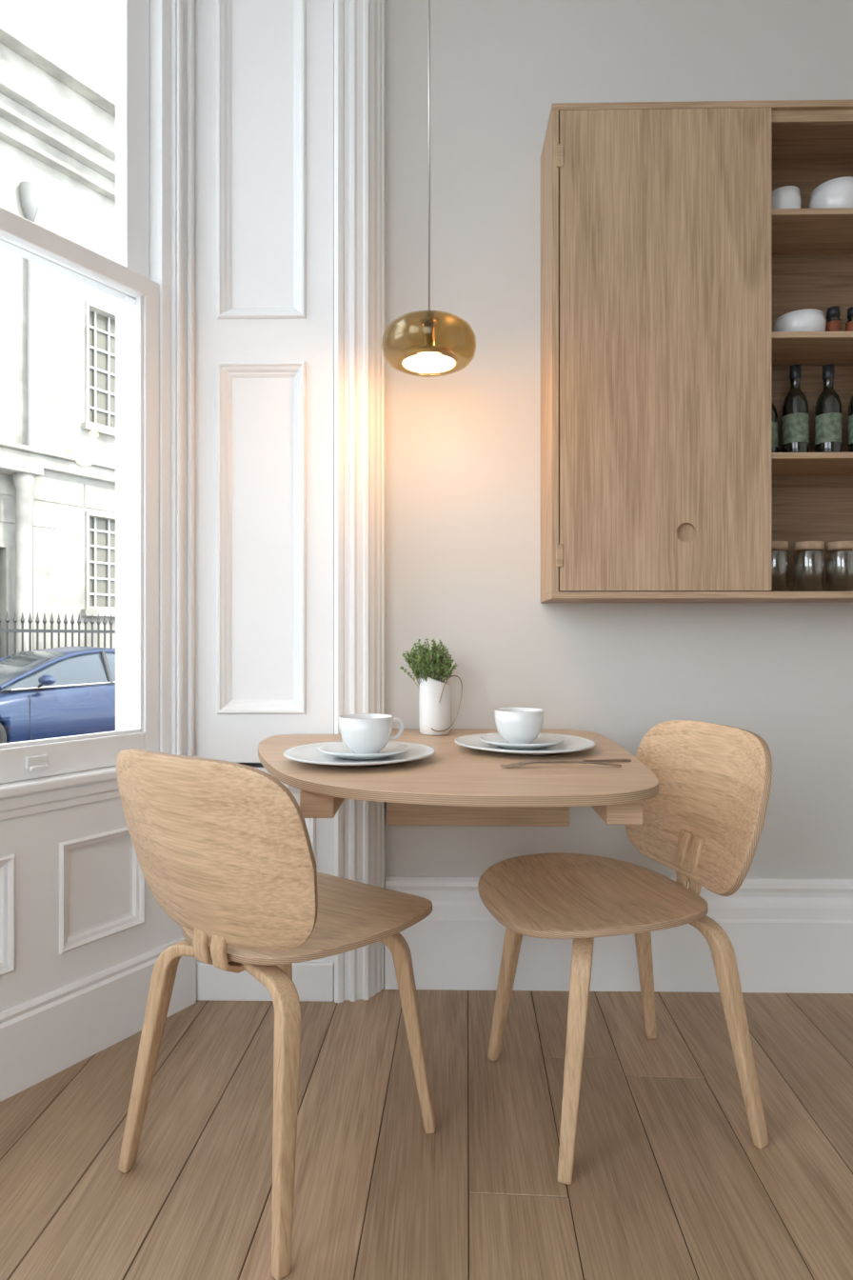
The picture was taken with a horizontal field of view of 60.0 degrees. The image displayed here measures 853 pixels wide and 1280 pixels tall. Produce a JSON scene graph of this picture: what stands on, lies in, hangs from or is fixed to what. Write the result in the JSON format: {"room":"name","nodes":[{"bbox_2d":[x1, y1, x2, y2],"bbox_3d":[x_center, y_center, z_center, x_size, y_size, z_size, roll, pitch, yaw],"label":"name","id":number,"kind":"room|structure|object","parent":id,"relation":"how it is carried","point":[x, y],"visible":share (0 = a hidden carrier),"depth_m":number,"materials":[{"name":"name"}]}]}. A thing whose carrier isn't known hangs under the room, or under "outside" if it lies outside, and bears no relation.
{"room":"dining room","nodes":[
{"label":"dining room","id":0,"kind":"room"},
{"bbox_2d":[0,0,198,1012],"bbox_3d":[-1.136,-0.600,1.381,0.126,3.200,1.665,0,0,33],"label":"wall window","id":1,"kind":"structure","parent":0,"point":[77,902],"depth_m":1.95,"materials":[{"name":"paint"}]},
{"bbox_2d":[25,754,47,769],"bbox_3d":[-0.896,0.280,1.698,0.008,0.030,0.050,0,0,33],"label":"lift","id":2,"kind":"object","parent":1,"relation":"attached to","point":[35,760],"visible":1,"depth_m":1.69,"materials":[{"name":"white metal"}]},
{"bbox_2d":[29,764,48,770],"bbox_3d":[-0.889,0.292,1.694,0.030,0.009,0.039,0,0,1],"label":"sash lift lip","id":3,"kind":"object","parent":2,"relation":"attached to","point":[41,767],"depth_m":1.69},
{"bbox_2d":[0,779,119,812],"bbox_3d":[-1.097,0.360,1.355,0.012,0.030,1.665,0,0,33],"label":"bead","id":4,"kind":"object","parent":1,"relation":"attached to","point":[50,796],"visible":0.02,"depth_m":1.71,"materials":[{"name":"paint"}]},
{"bbox_2d":[0,789,119,820],"bbox_3d":[-1.099,0.385,1.357,0.006,0.020,1.665,0,0,33],"label":"bead","id":5,"kind":"object","parent":1,"relation":"attached to","point":[33,810],"visible":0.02,"depth_m":1.72,"materials":[{"name":"paint"}]},
{"bbox_2d":[0,728,139,748],"bbox_3d":[-1.099,0.237,1.429,0.020,0.009,1.237,0,0,33],"label":"bead","id":6,"kind":"object","parent":1,"relation":"attached to","point":[130,730],"visible":1,"depth_m":1.77},
{"bbox_2d":[120,0,149,304],"bbox_3d":[-0.784,-1.512,1.984,0.034,1.215,0.070,0,0,33],"label":"stile","id":7,"kind":"object","parent":1,"relation":"attached to","point":[134,14],"visible":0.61,"depth_m":1.97,"materials":[{"name":"paint"}]},
{"bbox_2d":[136,296,142,732],"bbox_3d":[-0.757,-0.332,1.950,0.020,1.147,0.017,0,0,1],"label":"bead","id":8,"kind":"object","parent":1,"relation":"attached to","point":[139,300],"depth_m":1.95,"materials":[{"name":"paint"}]},
{"bbox_2d":[177,0,182,755],"bbox_3d":[-0.669,-0.940,2.003,0.013,2.520,0.014,0,0,1],"label":"window trim","id":9,"kind":"structure","parent":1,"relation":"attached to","point":[179,2],"depth_m":2.00,"materials":[{"name":"paint"}]},
{"bbox_2d":[187,0,193,756],"bbox_3d":[-0.648,-0.940,2.030,0.014,2.520,0.014,0,0,33],"label":"bead","id":10,"kind":"object","parent":1,"relation":"attached to","point":[190,2],"visible":0.82,"depth_m":2.02,"materials":[{"name":"paint"}]},
{"bbox_2d":[115,0,132,730],"bbox_3d":[-0.778,-0.900,2.144,0.110,2.600,0.205,0,0,33],"label":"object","id":11,"kind":"object","parent":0,"point":[122,308],"visible":0.11,"depth_m":2.07,"materials":[{"name":"stone"}]},
{"bbox_2d":[238,762,263,767],"bbox_3d":[-0.459,0.680,2.116,0.406,0.640,0.083,0,0,1],"label":"shutter base","id":12,"kind":"object","parent":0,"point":[253,765],"visible":0.02,"depth_m":2.13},
{"bbox_2d":[0,988,852,1279],"bbox_3d":[0.507,1.001,-0.439,4.210,0.002,5.180,0,0,1],"label":"floor","id":13,"kind":"structure","parent":0,"point":[670,1181],"depth_m":1.45,"materials":[{"name":"brown wood"}]},
{"bbox_2d":[116,748,436,1279],"bbox_3d":[-0.277,0.597,1.459,0.500,0.810,0.560,0,0,35],"label":"dining chair","id":14,"kind":"object","parent":13,"relation":"on","point":[224,849],"visible":1,"depth_m":1.25,"materials":[{"name":"brown wood"}]},
{"bbox_2d":[478,720,772,1184],"bbox_3d":[0.405,0.597,1.611,0.560,0.810,0.500,0,0,-13],"label":"dining chair","id":15,"kind":"object","parent":13,"relation":"on","point":[705,822],"visible":1,"depth_m":1.58,"materials":[{"name":"brown wood"}]},
{"bbox_2d":[385,0,852,878],"bbox_3d":[1.025,-0.650,2.207,3.530,3.500,0.150,0,0,1],"label":"wall","id":16,"kind":"structure","parent":0,"point":[463,443],"depth_m":2.15,"materials":[{"name":"paint"}]},
{"bbox_2d":[0,937,196,1101],"bbox_3d":[-1.097,0.907,1.349,0.018,0.185,1.655,0,0,33],"label":"baseboard","id":17,"kind":"structure","parent":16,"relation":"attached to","point":[41,1037],"depth_m":1.75,"materials":[{"name":"paint"}]},
{"bbox_2d":[195,0,334,762],"bbox_3d":[-0.456,-1.005,2.066,0.398,2.690,0.055,0,0,1],"label":"window shutter","id":18,"kind":"object","parent":16,"relation":"attached to","point":[265,69],"visible":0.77,"depth_m":2.05,"materials":[{"name":"paint"}]},
{"bbox_2d":[196,767,334,999],"bbox_3d":[-0.460,0.677,2.061,0.406,0.645,0.021,0,0,1],"label":"trim","id":19,"kind":"structure","parent":16,"relation":"attached to","point":[321,830],"depth_m":2.06,"materials":[{"name":"paint"}]},
{"bbox_2d":[196,960,334,1001],"bbox_3d":[-0.460,0.948,2.052,0.406,0.105,0.014,0,0,1],"label":"baseboard","id":20,"kind":"structure","parent":16,"relation":"attached to","point":[313,981],"depth_m":2.05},
{"bbox_2d":[334,0,385,1002],"bbox_3d":[-0.188,-0.700,2.093,0.134,3.399,0.119,0,0,1],"label":"trim","id":21,"kind":"structure","parent":16,"relation":"attached to","point":[359,25],"depth_m":2.05,"materials":[{"name":"paint"}]},
{"bbox_2d":[258,728,659,826],"bbox_3d":[0.023,0.395,1.689,0.902,0.274,0.919,0,0,1],"label":"table","id":22,"kind":"object","parent":16,"relation":"attached to","point":[457,785],"visible":0.84,"depth_m":1.42,"materials":[{"name":"brown wood"}]},
{"bbox_2d":[283,740,435,766],"bbox_3d":[-0.142,0.247,1.587,0.322,0.020,0.318,0,0,1],"label":"dinner plate","id":23,"kind":"object","parent":22,"relation":"on","point":[306,753],"visible":0.63,"depth_m":1.57,"materials":[{"name":"grey ceramic"}]},
{"bbox_2d":[317,741,408,759],"bbox_3d":[-0.137,0.242,1.603,0.197,0.019,0.191,0,0,1],"label":"saucer","id":24,"kind":"object","parent":23,"relation":"on","point":[339,750],"visible":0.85,"depth_m":1.60,"materials":[{"name":"grey ceramic"}]},
{"bbox_2d":[339,713,403,753],"bbox_3d":[-0.129,0.205,1.602,0.122,0.080,0.118,0,0,24],"label":"coffee cup","id":25,"kind":"object","parent":24,"relation":"on","point":[360,732],"visible":0.98,"depth_m":1.56,"materials":[{"name":"white ceramic"}]},
{"bbox_2d":[420,674,462,735],"bbox_3d":[0.031,0.174,2.021,0.086,0.167,0.109,0,0,-40],"label":"ceramic vase","id":26,"kind":"object","parent":22,"relation":"on","point":[434,694],"visible":0.96,"depth_m":1.99,"materials":[{"name":"white ceramic"}]},
{"bbox_2d":[400,638,457,689],"bbox_3d":[0.012,0.070,2.027,0.141,0.152,0.132,0,0,-37],"label":"plant","id":27,"kind":"object","parent":26,"relation":"in","point":[425,665],"visible":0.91,"depth_m":2.01,"materials":[{"name":"green plant"}]},
{"bbox_2d":[454,732,595,755],"bbox_3d":[0.230,0.247,1.740,0.327,0.020,0.321,0,0,1],"label":"dinner plate","id":28,"kind":"object","parent":22,"relation":"on","point":[571,743],"visible":0.68,"depth_m":1.73,"materials":[{"name":"grey ceramic"}]},
{"bbox_2d":[480,733,564,749],"bbox_3d":[0.227,0.242,1.750,0.201,0.019,0.199,0,0,1],"label":"saucer","id":29,"kind":"object","parent":28,"relation":"on","point":[542,741],"visible":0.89,"depth_m":1.75,"materials":[{"name":"grey ceramic"}]},
{"bbox_2d":[494,707,544,743],"bbox_3d":[0.217,0.205,1.752,0.123,0.080,0.118,0,0,14],"label":"coffee cup","id":30,"kind":"object","parent":29,"relation":"on","point":[514,725],"visible":0.98,"depth_m":1.71,"materials":[{"name":"white ceramic"}]},
{"bbox_2d":[500,760,621,767],"bbox_3d":[0.272,0.250,1.495,0.244,0.011,0.026,0,0,-2],"label":"fork","id":31,"kind":"object","parent":22,"relation":"on","point":[526,762],"visible":1,"depth_m":1.49,"materials":[{"name":"orange metal"}]},
{"bbox_2d":[580,758,631,761],"bbox_3d":[0.326,0.255,1.558,0.215,0.005,0.015,0,0,-5],"label":"table knife","id":32,"kind":"object","parent":22,"relation":"on","point":[622,759],"visible":0.52,"depth_m":1.56,"materials":[{"name":"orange metal"}]},
{"bbox_2d":[384,876,852,993],"bbox_3d":[1.260,0.844,2.109,2.757,0.313,0.037,0,0,1],"label":"baseboard","id":33,"kind":"structure","parent":16,"relation":"attached to","point":[785,934],"depth_m":2.10,"materials":[{"name":"paint"}]},
{"bbox_2d":[540,99,852,602],"bbox_3d":[0.917,-0.753,2.021,1.178,1.290,0.223,0,0,1],"label":"upper cabinet","id":34,"kind":"object","parent":16,"relation":"attached to","point":[669,268],"visible":1,"depth_m":1.92,"materials":[{"name":"brown wood"}]},
{"bbox_2d":[771,381,778,452],"bbox_3d":[0.942,-0.600,2.043,0.056,0.223,0.056,0,0,1],"label":"wine bottle","id":35,"kind":"object","parent":34,"relation":"on","point":[774,415],"visible":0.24,"depth_m":2.02,"materials":[{"name":"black glass"}]},
{"bbox_2d":[769,540,788,591],"bbox_3d":[0.952,-0.197,2.028,0.076,0.140,0.076,0,0,1],"label":"glass jar","id":36,"kind":"object","parent":34,"relation":"on","point":[776,546],"visible":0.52,"depth_m":2.00,"materials":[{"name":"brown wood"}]},
{"bbox_2d":[771,185,801,208],"bbox_3d":[0.979,-1.171,2.028,0.090,0.098,0.090,0,0,1],"label":"ceramic bowl","id":37,"kind":"object","parent":34,"relation":"on","point":[788,196],"visible":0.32,"depth_m":1.99,"materials":[{"name":"white ceramic"}]},
{"bbox_2d":[781,364,808,452],"bbox_3d":[1.012,-0.620,2.027,0.066,0.262,0.066,0,0,1],"label":"wine bottle","id":38,"kind":"object","parent":34,"relation":"on","point":[795,407],"visible":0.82,"depth_m":2.00,"materials":[{"name":"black glass"}]},
{"bbox_2d":[772,308,826,331],"bbox_3d":[1.022,-0.842,2.027,0.132,0.078,0.132,0,0,1],"label":"ceramic bowl","id":39,"kind":"object","parent":34,"relation":"on","point":[810,319],"visible":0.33,"depth_m":1.97,"materials":[{"name":"white ceramic"}]},
{"bbox_2d":[793,540,824,591],"bbox_3d":[1.049,-0.197,2.026,0.076,0.140,0.076,0,0,1],"label":"glass jar","id":40,"kind":"object","parent":34,"relation":"on","point":[806,546],"visible":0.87,"depth_m":2.00,"materials":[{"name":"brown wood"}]},
{"bbox_2d":[771,452,852,475],"bbox_3d":[1.193,-0.480,2.016,0.591,0.016,0.199,0,0,1],"label":"shelf","id":41,"kind":"object","parent":34,"relation":"attached to","point":[782,463],"depth_m":1.98,"materials":[{"name":"brown wood"}]},
{"bbox_2d":[771,331,852,365],"bbox_3d":[1.193,-0.794,2.016,0.591,0.016,0.199,0,0,1],"label":"shelf","id":42,"kind":"object","parent":34,"relation":"attached to","point":[788,348],"depth_m":1.99,"materials":[{"name":"brown wood"}]},
{"bbox_2d":[771,207,852,254],"bbox_3d":[1.193,-1.114,2.016,0.591,0.016,0.199,0,0,1],"label":"shelf","id":43,"kind":"object","parent":34,"relation":"attached to","point":[793,230],"depth_m":2.00,"materials":[{"name":"brown wood"}]},
{"bbox_2d":[815,363,841,452],"bbox_3d":[1.102,-0.620,2.026,0.066,0.262,0.066,0,0,1],"label":"wine bottle","id":44,"kind":"object","parent":34,"relation":"on","point":[829,405],"visible":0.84,"depth_m":2.00,"materials":[{"name":"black glass"}]},
{"bbox_2d":[808,176,852,208],"bbox_3d":[1.122,-1.177,2.025,0.136,0.108,0.136,0,0,1],"label":"ceramic bowl","id":45,"kind":"object","parent":34,"relation":"on","point":[837,192],"visible":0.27,"depth_m":1.97,"materials":[{"name":"white ceramic"}]},
{"bbox_2d":[825,305,841,331],"bbox_3d":[1.115,-0.855,2.025,0.042,0.105,0.042,0,0,1],"label":"bottle","id":46,"kind":"object","parent":34,"relation":"on","point":[833,313],"visible":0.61,"depth_m":2.01,"materials":[{"name":"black glass"}]},
{"bbox_2d":[825,540,852,591],"bbox_3d":[1.137,-0.197,2.025,0.076,0.140,0.076,0,0,1],"label":"glass jar","id":47,"kind":"object","parent":34,"relation":"on","point":[837,546],"visible":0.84,"depth_m":2.00,"materials":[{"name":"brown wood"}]},
{"bbox_2d":[845,306,852,331],"bbox_3d":[1.172,-0.855,2.024,0.042,0.105,0.042,0,0,1],"label":"bottle","id":48,"kind":"object","parent":34,"relation":"on","point":[850,324],"visible":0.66,"depth_m":2.02,"materials":[{"name":"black glass"}]},
{"bbox_2d":[847,395,852,452],"bbox_3d":[1.192,-0.620,2.024,0.066,0.262,0.066,0,0,1],"label":"wine bottle","id":49,"kind":"object","parent":34,"relation":"on","point":[850,406],"visible":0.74,"depth_m":2.02,"materials":[{"name":"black glass"}]},
{"bbox_3d":[0.457,-2.450,-0.433,4.570,0.100,5.450,0,0,1],"label":"ceiling","id":50,"kind":"structure","parent":0,"visible":0},
{"bbox_2d":[400,0,458,374],"bbox_3d":[0.006,-1.534,1.800,0.229,1.730,0.229,0,0,4],"label":"pendant lamp","id":51,"kind":"object","parent":50,"relation":"hanging from","point":[429,358],"visible":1,"depth_m":1.79,"materials":[{"name":"gold metal"}]},
{"bbox_2d":[403,353,455,373],"bbox_3d":[0.006,-0.675,1.800,0.126,0.008,0.126,0,0,1],"label":"diffuser","id":52,"kind":"object","parent":51,"relation":"attached to","point":[417,363],"depth_m":1.79,"materials":[{"name":"white glass"}]},
{"label":"outside","id":53,"kind":"structure","parent":0,"visible":0},
{"bbox_3d":[-5.659,1.440,12.571,16.616,0.119,24.754,0,0,1],"label":"pavement slab","id":54,"kind":"object","parent":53,"visible":0},
{"bbox_2d":[12,472,35,653],"bbox_3d":[-6.700,-0.685,12.296,0.340,4.130,0.340,0,0,1],"label":"porch column","id":55,"kind":"structure","parent":54,"relation":"on","point":[24,483],"depth_m":12.19,"materials":[{"name":"paint"}]},
{"bbox_2d":[0,611,115,658],"bbox_3d":[-5.262,0.460,13.267,0.061,1.840,12.399,0,0,33],"label":"iron railing","id":56,"kind":"object","parent":54,"relation":"on","point":[7,630],"visible":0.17,"depth_m":12.00,"materials":[{"name":"black metal"}]},
{"bbox_3d":[-7.204,-0.685,11.527,0.340,4.130,0.340,0,0,1],"label":"porch column","id":57,"kind":"structure","parent":54,"relation":"on","visible":0},
{"bbox_2d":[0,455,43,477],"bbox_3d":[-6.979,-2.850,11.924,0.500,0.200,1.370,0,0,33],"label":"porch roof","id":58,"kind":"structure","parent":57,"relation":"on","point":[9,466],"depth_m":12.07,"materials":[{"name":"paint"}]},
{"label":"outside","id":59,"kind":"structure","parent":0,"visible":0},
{"bbox_3d":[-20.812,1.525,7.875,38.100,0.050,65.000,0,0,1],"label":"ground","id":60,"kind":"structure","parent":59,"visible":0},
{"bbox_2d":[0,0,115,658],"bbox_3d":[-6.558,-5.250,13.160,0.210,13.500,27.997,0,0,33],"label":"facade","id":61,"kind":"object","parent":60,"relation":"on","point":[80,33],"visible":0.21,"depth_m":13.13,"materials":[{"name":"paint"}]},
{"bbox_2d":[0,474,16,496],"bbox_3d":[-7.071,-2.638,12.223,0.018,0.435,0.970,0,0,33],"label":"stone block","id":62,"kind":"object","parent":61,"relation":"attached to","point":[7,485],"visible":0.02,"depth_m":12.32,"materials":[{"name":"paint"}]},
{"bbox_2d":[0,495,57,528],"bbox_3d":[-6.797,-2.178,12.641,0.018,0.435,0.970,0,0,33],"label":"stone block","id":63,"kind":"object","parent":61,"relation":"attached to","point":[45,514],"visible":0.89,"depth_m":12.74,"materials":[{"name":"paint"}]},
{"bbox_2d":[26,259,33,650],"bbox_3d":[-6.740,-2.860,12.562,0.100,8.480,0.100,0,0,1],"label":"pipe","id":64,"kind":"object","parent":61,"relation":"attached to","point":[30,264],"visible":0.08,"depth_m":12.52,"materials":[{"name":"white metal"}]},
{"bbox_2d":[19,180,40,221],"bbox_3d":[-6.740,-7.400,12.562,0.320,0.600,0.320,0,0,1],"label":"hopper","id":65,"kind":"object","parent":61,"relation":"attached to","point":[30,192],"visible":0.89,"depth_m":12.46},
{"bbox_2d":[0,20,115,117],"bbox_3d":[-6.370,-9.975,13.037,0.300,0.150,27.997,0,0,33],"label":"crown molding","id":66,"kind":"structure","parent":61,"relation":"attached to","point":[10,37],"depth_m":12.82,"materials":[{"name":"paint"}]},
{"bbox_2d":[0,440,115,483],"bbox_3d":[-6.378,-3.100,13.042,0.280,0.300,27.997,0,0,33],"label":"crown molding","id":67,"kind":"structure","parent":61,"relation":"attached to","point":[50,464],"depth_m":12.95,"materials":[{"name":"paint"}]},
{"bbox_2d":[0,206,115,261],"bbox_3d":[-6.412,-6.990,13.064,0.200,0.180,27.998,0,0,33],"label":"crown molding","id":68,"kind":"structure","parent":61,"relation":"attached to","point":[0,207],"depth_m":12.86,"materials":[{"name":"paint"}]},
{"bbox_2d":[0,75,115,201],"bbox_3d":[-6.244,-8.610,12.954,0.600,0.620,27.998,0,0,33],"label":"ledge","id":69,"kind":"structure","parent":61,"relation":"attached to","point":[10,110],"depth_m":12.69,"materials":[{"name":"paint"}]},
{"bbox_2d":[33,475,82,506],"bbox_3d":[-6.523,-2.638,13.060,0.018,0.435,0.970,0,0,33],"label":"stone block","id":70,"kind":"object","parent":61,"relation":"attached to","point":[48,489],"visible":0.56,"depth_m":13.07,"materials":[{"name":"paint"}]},
{"bbox_2d":[33,634,82,650],"bbox_3d":[-6.523,0.122,13.060,0.018,0.435,0.970,0,0,33],"label":"stone block","id":71,"kind":"object","parent":61,"relation":"attached to","point":[41,636],"visible":0.26,"depth_m":13.04,"materials":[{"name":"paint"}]},
{"bbox_2d":[93,311,96,422],"bbox_3d":[-6.208,-5.075,13.830,0.040,2.250,0.036,0,0,33],"label":"muntin","id":72,"kind":"object","parent":61,"relation":"attached to","point":[94,312],"visible":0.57,"depth_m":13.82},
{"bbox_2d":[93,517,96,606],"bbox_3d":[-6.208,-1.455,13.830,0.040,1.790,0.036,0,0,33],"label":"muntin","id":73,"kind":"object","parent":61,"relation":"attached to","point":[94,518],"visible":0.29,"depth_m":13.82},
{"bbox_2d":[80,421,115,438],"bbox_3d":[-5.869,-3.890,13.946,0.140,0.120,1.290,0,0,33],"label":"window sill","id":74,"kind":"structure","parent":61,"relation":"attached to","point":[86,426],"depth_m":13.60,"materials":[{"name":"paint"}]},
{"bbox_2d":[80,609,115,617],"bbox_3d":[-5.869,-0.500,13.946,0.140,0.120,1.290,0,0,33],"label":"window sill","id":75,"kind":"structure","parent":61,"relation":"attached to","point":[89,612],"depth_m":13.56,"materials":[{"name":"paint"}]},
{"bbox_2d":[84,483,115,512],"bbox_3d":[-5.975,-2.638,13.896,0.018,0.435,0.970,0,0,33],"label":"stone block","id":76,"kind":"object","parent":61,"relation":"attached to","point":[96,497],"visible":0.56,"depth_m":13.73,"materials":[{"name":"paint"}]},
{"bbox_2d":[86,635,115,648],"bbox_3d":[-5.975,0.122,13.896,0.018,0.435,0.970,0,0,33],"label":"stone block","id":77,"kind":"object","parent":61,"relation":"attached to","point":[89,637],"visible":0.1,"depth_m":13.77,"materials":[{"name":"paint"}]},
{"bbox_2d":[89,324,115,338],"bbox_3d":[-6.051,-5.825,14.065,0.045,0.040,1.130,0,0,33],"label":"muntin","id":78,"kind":"object","parent":61,"relation":"attached to","point":[90,327],"visible":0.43,"depth_m":13.93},
{"bbox_2d":[89,345,115,357],"bbox_3d":[-6.051,-5.450,14.065,0.045,0.040,1.130,0,0,33],"label":"muntin","id":79,"kind":"object","parent":61,"relation":"attached to","point":[90,347],"visible":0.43,"depth_m":13.93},
{"bbox_2d":[89,385,115,396],"bbox_3d":[-6.051,-4.700,14.065,0.045,0.040,1.130,0,0,33],"label":"muntin","id":80,"kind":"object","parent":61,"relation":"attached to","point":[90,387],"visible":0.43,"depth_m":13.94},
{"bbox_2d":[89,405,115,416],"bbox_3d":[-6.051,-4.325,14.065,0.045,0.040,1.130,0,0,33],"label":"muntin","id":81,"kind":"object","parent":61,"relation":"attached to","point":[90,408],"visible":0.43,"depth_m":13.95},
{"bbox_2d":[89,365,115,377],"bbox_3d":[-6.051,-5.075,14.065,0.045,0.040,1.130,0,0,33],"label":"muntin","id":82,"kind":"object","parent":61,"relation":"attached to","point":[90,367],"visible":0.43,"depth_m":13.94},
{"bbox_2d":[89,528,115,534],"bbox_3d":[-6.051,-2.052,14.065,0.045,0.040,1.130,0,0,33],"label":"muntin","id":83,"kind":"object","parent":61,"relation":"attached to","point":[90,530],"visible":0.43,"depth_m":13.93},
{"bbox_2d":[89,544,115,549],"bbox_3d":[-6.051,-1.753,14.065,0.045,0.040,1.130,0,0,33],"label":"muntin","id":84,"kind":"object","parent":61,"relation":"attached to","point":[91,546],"visible":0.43,"depth_m":13.94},
{"bbox_2d":[89,576,115,580],"bbox_3d":[-6.051,-1.157,14.065,0.045,0.040,1.130,0,0,33],"label":"muntin","id":85,"kind":"object","parent":61,"relation":"attached to","point":[97,578],"visible":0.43,"depth_m":13.93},
{"bbox_2d":[89,592,115,596],"bbox_3d":[-6.051,-0.858,14.065,0.045,0.040,1.130,0,0,33],"label":"muntin","id":86,"kind":"object","parent":61,"relation":"attached to","point":[90,593],"visible":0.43,"depth_m":13.95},
{"bbox_2d":[89,560,115,565],"bbox_3d":[-6.051,-1.455,14.065,0.045,0.040,1.130,0,0,33],"label":"muntin","id":87,"kind":"object","parent":61,"relation":"attached to","point":[96,562],"visible":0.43,"depth_m":13.95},
{"bbox_2d":[106,317,110,426],"bbox_3d":[-6.053,-5.075,14.067,0.040,2.250,0.036,0,0,33],"label":"muntin","id":88,"kind":"object","parent":61,"relation":"attached to","point":[108,318],"visible":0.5,"depth_m":14.05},
{"bbox_2d":[106,519,110,606],"bbox_3d":[-6.053,-1.455,14.067,0.040,1.790,0.036,0,0,33],"label":"muntin","id":89,"kind":"object","parent":61,"relation":"attached to","point":[108,520],"visible":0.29,"depth_m":14.06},
{"bbox_2d":[0,646,115,743],"bbox_3d":[-5.088,0.794,10.049,2.260,1.410,4.647,0,0,33],"label":"parked car","id":90,"kind":"object","parent":60,"relation":"on","point":[65,690],"visible":0.45,"depth_m":9.36,"materials":[{"name":"blue paint"}]},
{"bbox_2d":[38,674,55,687],"bbox_3d":[-4.640,0.504,8.993,0.268,0.164,0.203,0,0,1],"label":"mirror","id":91,"kind":"object","parent":90,"relation":"attached to","point":[44,680],"depth_m":8.93,"materials":[{"name":"blue metal"}]},
{"bbox_3d":[-1.490,-0.940,0.857,0.117,2.520,0.104,0,0,1],"label":"door frame","id":92,"kind":"structure","parent":0,"visible":0},
{"bbox_3d":[-1.484,-1.513,0.916,0.050,1.215,0.054,0,0,1],"label":"stile","id":93,"kind":"object","parent":92,"relation":"attached to","visible":0},
{"bbox_2d":[0,238,127,299],"bbox_3d":[-1.136,-0.930,1.443,0.038,0.050,1.220,0,0,33],"label":"rail","id":94,"kind":"object","parent":93,"relation":"attached to","point":[5,245],"visible":0.45,"depth_m":1.80,"materials":[{"name":"paint"}]},
{"bbox_3d":[-1.449,-0.318,0.893,0.050,1.275,0.054,0,0,1],"label":"stile","id":95,"kind":"object","parent":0,"visible":0},
{"bbox_2d":[0,207,146,298],"bbox_3d":[-1.093,-0.930,1.431,0.040,0.050,1.246,0,0,33],"label":"meeting rail","id":96,"kind":"object","parent":95,"relation":"attached to","point":[15,230],"visible":1,"depth_m":1.77,"materials":[{"name":"paint"}]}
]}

